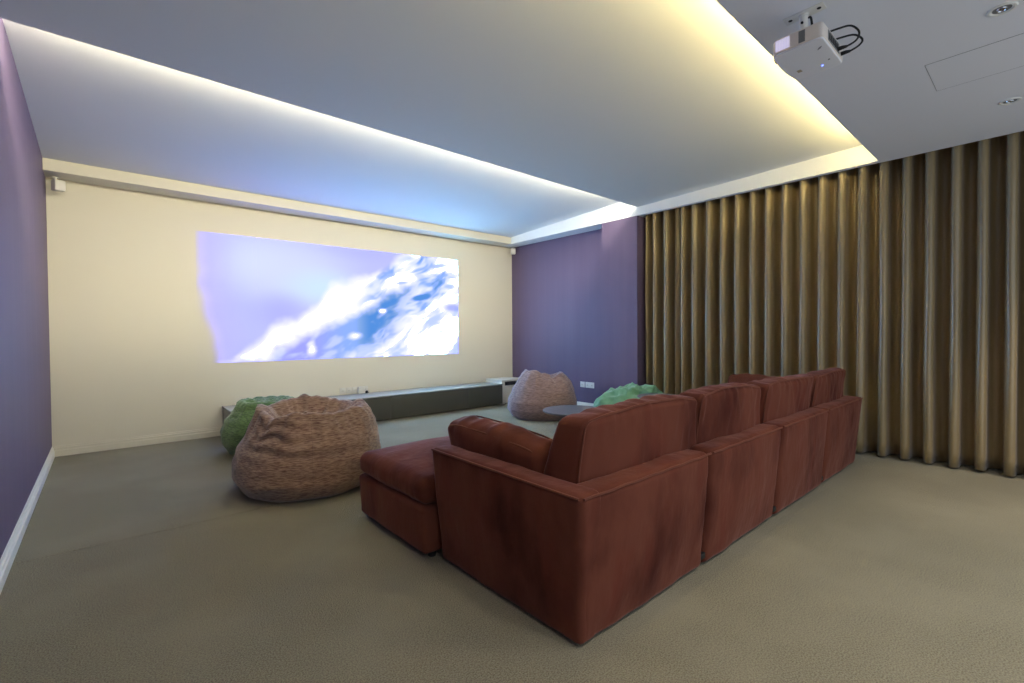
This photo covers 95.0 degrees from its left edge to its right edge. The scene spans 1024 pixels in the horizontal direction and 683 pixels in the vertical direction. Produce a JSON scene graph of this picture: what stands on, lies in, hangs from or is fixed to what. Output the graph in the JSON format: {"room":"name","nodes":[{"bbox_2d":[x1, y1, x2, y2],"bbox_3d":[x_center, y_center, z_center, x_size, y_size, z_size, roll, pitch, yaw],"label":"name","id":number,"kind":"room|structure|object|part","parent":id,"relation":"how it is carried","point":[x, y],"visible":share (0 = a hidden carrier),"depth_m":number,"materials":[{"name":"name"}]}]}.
{"room":"home theater room","nodes":[
{"label":"home theater room","id":0,"kind":"room"},
{"bbox_2d":[0,18,51,558],"bbox_3d":[-2.068,-0.491,1.635,0.120,3.450,8.592,-1,1,-41],"label":"wall","id":1,"kind":"structure","parent":0,"point":[25,384],"depth_m":3.15,"materials":[{"name":"purple paint"}]},
{"bbox_2d":[0,446,54,593],"bbox_3d":[-1.965,1.178,1.666,0.020,0.110,8.472,-1,1,-41],"label":"baseboard","id":2,"kind":"structure","parent":1,"relation":"attached to","point":[8,556],"depth_m":2.94,"materials":[{"name":"white"}]},
{"bbox_2d":[46,178,512,445],"bbox_3d":[-2.278,-0.587,7.073,6.715,3.450,0.120,-1,1,-41],"label":"wall","id":3,"kind":"structure","parent":0,"point":[136,338],"depth_m":5.52,"materials":[{"name":"beige paint"}]},
{"bbox_2d":[51,177,65,191],"bbox_3d":[-4.607,-1.595,4.752,0.122,0.144,0.085,0,1,24],"label":"loudspeaker","id":4,"kind":"object","parent":3,"relation":"attached to","point":[56,185],"visible":1,"depth_m":4.72,"materials":[{"name":"white plastic"}]},
{"bbox_2d":[56,180,64,190],"bbox_3d":[-4.553,-1.575,4.728,0.004,0.092,0.072,0,1,24],"label":"grille","id":5,"kind":"object","parent":4,"relation":"attached to","point":[60,185],"depth_m":4.73,"materials":[{"name":"white fabric"}]},
{"bbox_2d":[53,427,220,456],"bbox_3d":[-2.366,1.087,6.924,6.331,0.110,0.020,-1,1,-41],"label":"baseboard","id":6,"kind":"structure","parent":3,"relation":"attached to","point":[87,447],"depth_m":5.27,"materials":[{"name":"beige paint"}]},
{"bbox_2d":[42,158,510,245],"bbox_3d":[-2.399,-1.817,6.672,6.048,0.174,0.303,-1,1,-41],"label":"trim","id":7,"kind":"structure","parent":3,"relation":"attached to","point":[68,171],"depth_m":5.75,"materials":[{"name":"beige paint"}]},
{"bbox_2d":[206,232,457,361],"bbox_3d":[-2.372,-0.568,6.907,3.805,1.613,0.001,-1,1,-41],"label":"projection screen","id":8,"kind":"object","parent":3,"relation":"attached to","point":[273,300],"visible":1,"depth_m":6.67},
{"bbox_2d":[340,388,345,393],"bbox_3d":[-2.467,0.719,6.835,0.086,0.086,0.013,-1,1,-41],"label":"wall socket","id":9,"kind":"object","parent":3,"relation":"attached to","point":[342,390],"visible":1,"depth_m":6.83,"materials":[{"name":"white plastic"}]},
{"bbox_2d":[346,387,351,392],"bbox_3d":[-2.397,0.718,6.897,0.086,0.086,0.013,-1,1,-41],"label":"wall socket","id":10,"kind":"object","parent":3,"relation":"attached to","point":[348,389],"visible":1,"depth_m":6.89,"materials":[{"name":"white plastic"}]},
{"bbox_2d":[352,387,357,392],"bbox_3d":[-2.326,0.716,6.959,0.086,0.086,0.013,-1,1,-41],"label":"wall socket","id":11,"kind":"object","parent":3,"relation":"attached to","point":[354,389],"visible":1,"depth_m":6.95,"materials":[{"name":"white plastic"}]},
{"bbox_2d":[0,0,861,236],"bbox_3d":[-0.414,-1.984,4.408,6.068,0.365,6.322,-1,1,-41],"label":"ceiling","id":12,"kind":"structure","parent":0,"point":[637,103],"depth_m":3.63,"materials":[{"name":"white paint"}]},
{"bbox_2d":[0,403,1023,682],"bbox_3d":[0.487,1.216,3.873,6.815,0.082,8.572,-1,1,-41],"label":"floor","id":13,"kind":"structure","parent":0,"point":[147,563],"depth_m":2.26,"materials":[{"name":"carpet"}]},
{"bbox_2d":[220,395,293,454],"bbox_3d":[-2.642,0.884,5.072,0.893,0.586,0.893,-1,1,-28],"label":"bean bag","id":14,"kind":"object","parent":13,"relation":"on","point":[234,427],"visible":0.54,"depth_m":4.73,"materials":[{"name":"green fabric"}]},
{"bbox_2d":[232,394,380,501],"bbox_3d":[-1.706,0.837,3.963,1.171,0.708,1.200,-1,1,-24],"label":"bean bag","id":15,"kind":"object","parent":13,"relation":"on","point":[303,447],"visible":0.94,"depth_m":3.53,"materials":[{"name":"brown fabric"}]},
{"bbox_2d":[222,382,502,422],"bbox_3d":[-1.878,0.954,6.992,4.130,0.366,0.516,-1,1,-41],"label":"media console","id":16,"kind":"object","parent":13,"relation":"on","point":[393,404],"visible":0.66,"depth_m":7.21,"materials":[{"name":"grey paint"}]},
{"bbox_2d":[357,386,364,393],"bbox_3d":[-2.244,0.722,6.979,0.105,0.105,0.042,-1,1,-41],"label":"power adapter","id":17,"kind":"object","parent":16,"relation":"on","point":[361,389],"visible":1,"depth_m":6.96,"materials":[{"name":"white plastic"}]},
{"bbox_3d":[-2.231,0.722,6.965,0.084,0.081,0.002,-1,1,-41],"label":"plate","id":18,"kind":"part","parent":17,"relation":"part of","materials":[{"name":"white paint"}]},
{"bbox_3d":[-2.006,0.961,6.561,0.665,0.322,0.018,-1,1,-41],"label":"door","id":19,"kind":"part","parent":16,"relation":"part of","materials":[{"name":"grey paint"}]},
{"bbox_3d":[-1.234,0.944,7.234,1.375,0.322,0.018,-1,1,-41],"label":"door","id":20,"kind":"part","parent":16,"relation":"part of","materials":[{"name":"grey paint"}]},
{"bbox_3d":[-0.441,0.926,7.926,0.720,0.322,0.018,-1,1,-41],"label":"door","id":21,"kind":"part","parent":16,"relation":"part of","materials":[{"name":"grey paint"}]},
{"bbox_2d":[359,436,450,556],"bbox_3d":[-0.386,0.939,3.203,1.030,0.513,0.890,-1,1,-41],"label":"ottoman","id":22,"kind":"object","parent":13,"relation":"on","point":[398,489],"visible":0.48,"depth_m":2.80,"materials":[{"name":"fabric"}]},
{"bbox_2d":[360,436,450,503],"bbox_3d":[-0.387,0.821,3.201,1.030,0.278,0.890,-1,1,-41],"label":"cushion","id":23,"kind":"object","parent":22,"relation":"on","point":[402,473],"depth_m":2.88,"materials":[{"name":"fabric"}]},
{"bbox_2d":[486,377,517,403],"bbox_3d":[-0.119,0.885,8.557,0.550,0.425,0.455,-1,1,-41],"label":"stand","id":24,"kind":"object","parent":13,"relation":"on","point":[508,383],"visible":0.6,"depth_m":8.34,"materials":[{"name":"white paint"}]},
{"bbox_3d":[-0.104,0.941,8.541,0.404,0.275,0.390,-1,1,-41],"label":"drawer","id":25,"kind":"part","parent":24,"relation":"part of","materials":[{"name":"white paint"}]},
{"bbox_2d":[507,369,576,420],"bbox_3d":[0.449,0.767,7.031,1.051,0.708,1.042,0,1,4],"label":"bean bag","id":26,"kind":"object","parent":13,"relation":"on","point":[534,391],"visible":0.91,"depth_m":6.66,"materials":[{"name":"beige fabric"}]},
{"bbox_2d":[543,405,594,416],"bbox_3d":[0.645,0.934,4.868,0.650,0.450,0.650,-1,1,-41],"label":"side table","id":27,"kind":"object","parent":13,"relation":"on","point":[561,410],"visible":0.44,"depth_m":4.88,"materials":[{"name":"grey stone"}]},
{"bbox_2d":[594,382,662,406],"bbox_3d":[1.534,0.833,6.129,0.959,0.594,0.918,0,1,14],"label":"bean bag","id":28,"kind":"object","parent":13,"relation":"on","point":[631,390],"visible":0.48,"depth_m":5.96,"materials":[{"name":"green fabric"}]},
{"bbox_2d":[431,367,862,643],"bbox_3d":[1.412,0.716,3.485,4.024,0.926,1.110,-1,1,-41],"label":"sectional sofa","id":29,"kind":"object","parent":13,"relation":"on","point":[630,498],"visible":1,"depth_m":2.22,"materials":[{"name":"fabric"}]},
{"bbox_2d":[448,415,552,473],"bbox_3d":[-0.045,0.600,2.472,0.261,0.360,0.792,-1,1,-39],"label":"pillow","id":30,"kind":"object","parent":29,"relation":"on","point":[508,442],"visible":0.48,"depth_m":2.33,"materials":[{"name":"fabric"}]},
{"bbox_3d":[-0.031,0.891,2.217,0.170,0.632,1.083,-1,1,-41],"label":"armrest","id":31,"kind":"part","parent":29,"relation":"part of","materials":[{"name":"fabric"}]},
{"bbox_2d":[544,394,696,483],"bbox_3d":[0.561,0.552,2.370,0.999,0.547,0.334,-1,1,-41],"label":"cushion","id":32,"kind":"object","parent":29,"relation":"on","point":[591,445],"depth_m":2.11,"materials":[{"name":"fabric"}]},
{"bbox_3d":[0.590,0.885,2.162,1.017,0.635,0.194,-1,1,-41],"label":"panel","id":33,"kind":"part","parent":29,"relation":"part of","materials":[{"name":"fabric"}]},
{"bbox_2d":[679,383,760,443],"bbox_3d":[1.260,0.539,2.972,0.857,0.553,0.330,-1,1,-41],"label":"cushion","id":34,"kind":"object","parent":29,"relation":"on","point":[724,410],"depth_m":2.77,"materials":[{"name":"fabric"}]},
{"bbox_3d":[1.346,0.870,2.821,0.976,0.634,0.193,-1,1,-41],"label":"panel","id":35,"kind":"part","parent":29,"relation":"part of","materials":[{"name":"fabric"}]},
{"bbox_2d":[728,373,775,382],"bbox_3d":[2.575,0.530,4.804,0.260,0.387,0.723,-1,1,-45],"label":"pillow","id":36,"kind":"object","parent":29,"relation":"on","point":[734,378],"visible":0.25,"depth_m":4.88,"materials":[{"name":"fabric"}]},
{"bbox_2d":[746,374,812,423],"bbox_3d":[2.008,0.531,3.629,0.993,0.538,0.336,-1,1,-41],"label":"cushion","id":37,"kind":"object","parent":29,"relation":"on","point":[785,397],"depth_m":3.39,"materials":[{"name":"fabric"}]},
{"bbox_3d":[2.084,0.855,3.467,0.978,0.635,0.192,-1,1,-41],"label":"panel","id":38,"kind":"part","parent":29,"relation":"part of","materials":[{"name":"fabric"}]},
{"bbox_2d":[807,367,845,407],"bbox_3d":[2.724,0.515,4.253,0.909,0.532,0.332,-1,1,-41],"label":"cushion","id":39,"kind":"object","parent":29,"relation":"on","point":[828,384],"depth_m":4.05,"materials":[{"name":"fabric"}]},
{"bbox_3d":[2.841,0.836,4.124,1.014,0.635,0.192,-1,1,-41],"label":"panel","id":40,"kind":"part","parent":29,"relation":"part of","materials":[{"name":"fabric"}]},
{"bbox_3d":[2.867,0.825,4.746,0.171,0.631,1.082,-1,1,-41],"label":"armrest","id":41,"kind":"part","parent":29,"relation":"part of","materials":[{"name":"fabric"}]},
{"bbox_2d":[637,393,673,397],"bbox_3d":[1.704,0.886,5.433,0.490,0.512,0.490,-1,1,-41],"label":"side table","id":42,"kind":"object","parent":13,"relation":"on","point":[645,394],"visible":0.2,"depth_m":5.55,"materials":[{"name":"grey stone"}]},
{"bbox_2d":[512,216,645,403],"bbox_3d":[1.022,-0.336,7.897,0.667,2.876,2.982,-1,1,-41],"label":"wall","id":43,"kind":"structure","parent":0,"point":[578,300],"depth_m":7.62,"materials":[{"name":"purple paint"}]},
{"bbox_2d":[511,247,515,254],"bbox_3d":[0.018,-1.711,8.825,0.085,0.144,0.122,0,1,-6],"label":"loudspeaker","id":44,"kind":"object","parent":43,"relation":"attached to","point":[513,250],"visible":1,"depth_m":8.77,"materials":[{"name":"white plastic"}]},
{"bbox_2d":[577,401,593,405],"bbox_3d":[0.879,1.050,7.789,0.303,0.110,2.982,-1,1,-41],"label":"baseboard","id":45,"kind":"structure","parent":43,"relation":"attached to","point":[578,403],"depth_m":7.65,"materials":[{"name":"white"}]},
{"bbox_2d":[585,382,593,387],"bbox_3d":[1.255,0.704,7.570,0.013,0.092,0.178,-1,1,-41],"label":"wall plate","id":46,"kind":"object","parent":43,"relation":"attached to","point":[587,384],"visible":1,"depth_m":7.57,"materials":[{"name":"white plastic"}]},
{"bbox_2d":[501,145,879,247],"bbox_3d":[2.142,-1.995,6.571,0.667,0.474,6.422,-1,1,-41],"label":"trim","id":47,"kind":"structure","parent":43,"relation":"attached to","point":[859,156],"depth_m":5.73,"materials":[{"name":"white paint"}]},
{"bbox_2d":[716,0,1023,162],"bbox_3d":[2.179,-1.904,1.474,6.115,0.474,2.791,-1,1,-41],"label":"ceiling","id":48,"kind":"structure","parent":0,"point":[882,91],"depth_m":2.93,"materials":[{"name":"white paint"}]},
{"bbox_2d":[773,1,863,79],"bbox_3d":[1.542,-1.558,2.374,0.344,0.247,0.332,-1,1,-41],"label":"projector","id":49,"kind":"object","parent":48,"relation":"attached to","point":[810,50],"visible":1,"depth_m":2.35,"materials":[{"name":"beige plastic"}]},
{"bbox_2d":[775,36,788,51],"bbox_3d":[1.349,-1.482,2.339,0.004,0.053,0.063,-1,1,-41],"label":"vent","id":50,"kind":"object","parent":49,"relation":"attached to","point":[782,44],"depth_m":2.34,"materials":[{"name":"white plastic"}]},
{"bbox_2d":[798,29,804,43],"bbox_3d":[1.405,-1.481,2.274,0.002,0.057,0.028,-1,1,-41],"label":"grille","id":51,"kind":"object","parent":49,"relation":"attached to","point":[801,33],"depth_m":2.27,"materials":[{"name":"grey plastic"}]},
{"bbox_3d":[1.498,-1.677,2.402,0.070,0.004,0.180,-1,1,-41],"label":"ceiling plate","id":52,"kind":"part","parent":49,"relation":"part of","materials":[{"name":"white plastic"}]},
{"bbox_2d":[925,33,1023,90],"bbox_3d":[2.996,-1.694,2.706,0.473,0.001,0.870,-1,1,-41],"label":"ceiling hatch","id":53,"kind":"object","parent":48,"relation":"attached to","point":[1007,54],"visible":1,"depth_m":2.86,"materials":[{"name":"white paint"}]},
{"bbox_2d":[986,1,1018,16],"bbox_3d":[2.482,-1.681,2.376,0.116,0.007,0.116,-1,1,-41],"label":"recessed light","id":54,"kind":"object","parent":48,"relation":"in","point":[1001,9],"visible":1,"depth_m":2.37,"materials":[{"name":"white plastic"}]},
{"bbox_2d":[998,97,1021,105],"bbox_3d":[3.538,-1.705,3.331,0.116,0.007,0.116,-1,1,-41],"label":"recessed light","id":55,"kind":"object","parent":48,"relation":"in","point":[1014,99],"visible":1,"depth_m":3.33,"materials":[{"name":"white plastic"}]},
{"bbox_3d":[3.820,-2.085,4.696,0.600,0.250,5.490,-1,1,-41],"label":"ceiling","id":56,"kind":"structure","parent":0,"visible":0},
{"bbox_2d":[645,131,1023,476],"bbox_3d":[3.653,-0.395,4.657,0.219,3.046,5.264,-1,1,-41],"label":"curtain","id":57,"kind":"object","parent":56,"relation":"hanging from","point":[904,276],"visible":0.83,"depth_m":4.66,"materials":[{"name":"brown fabric"}]}
]}

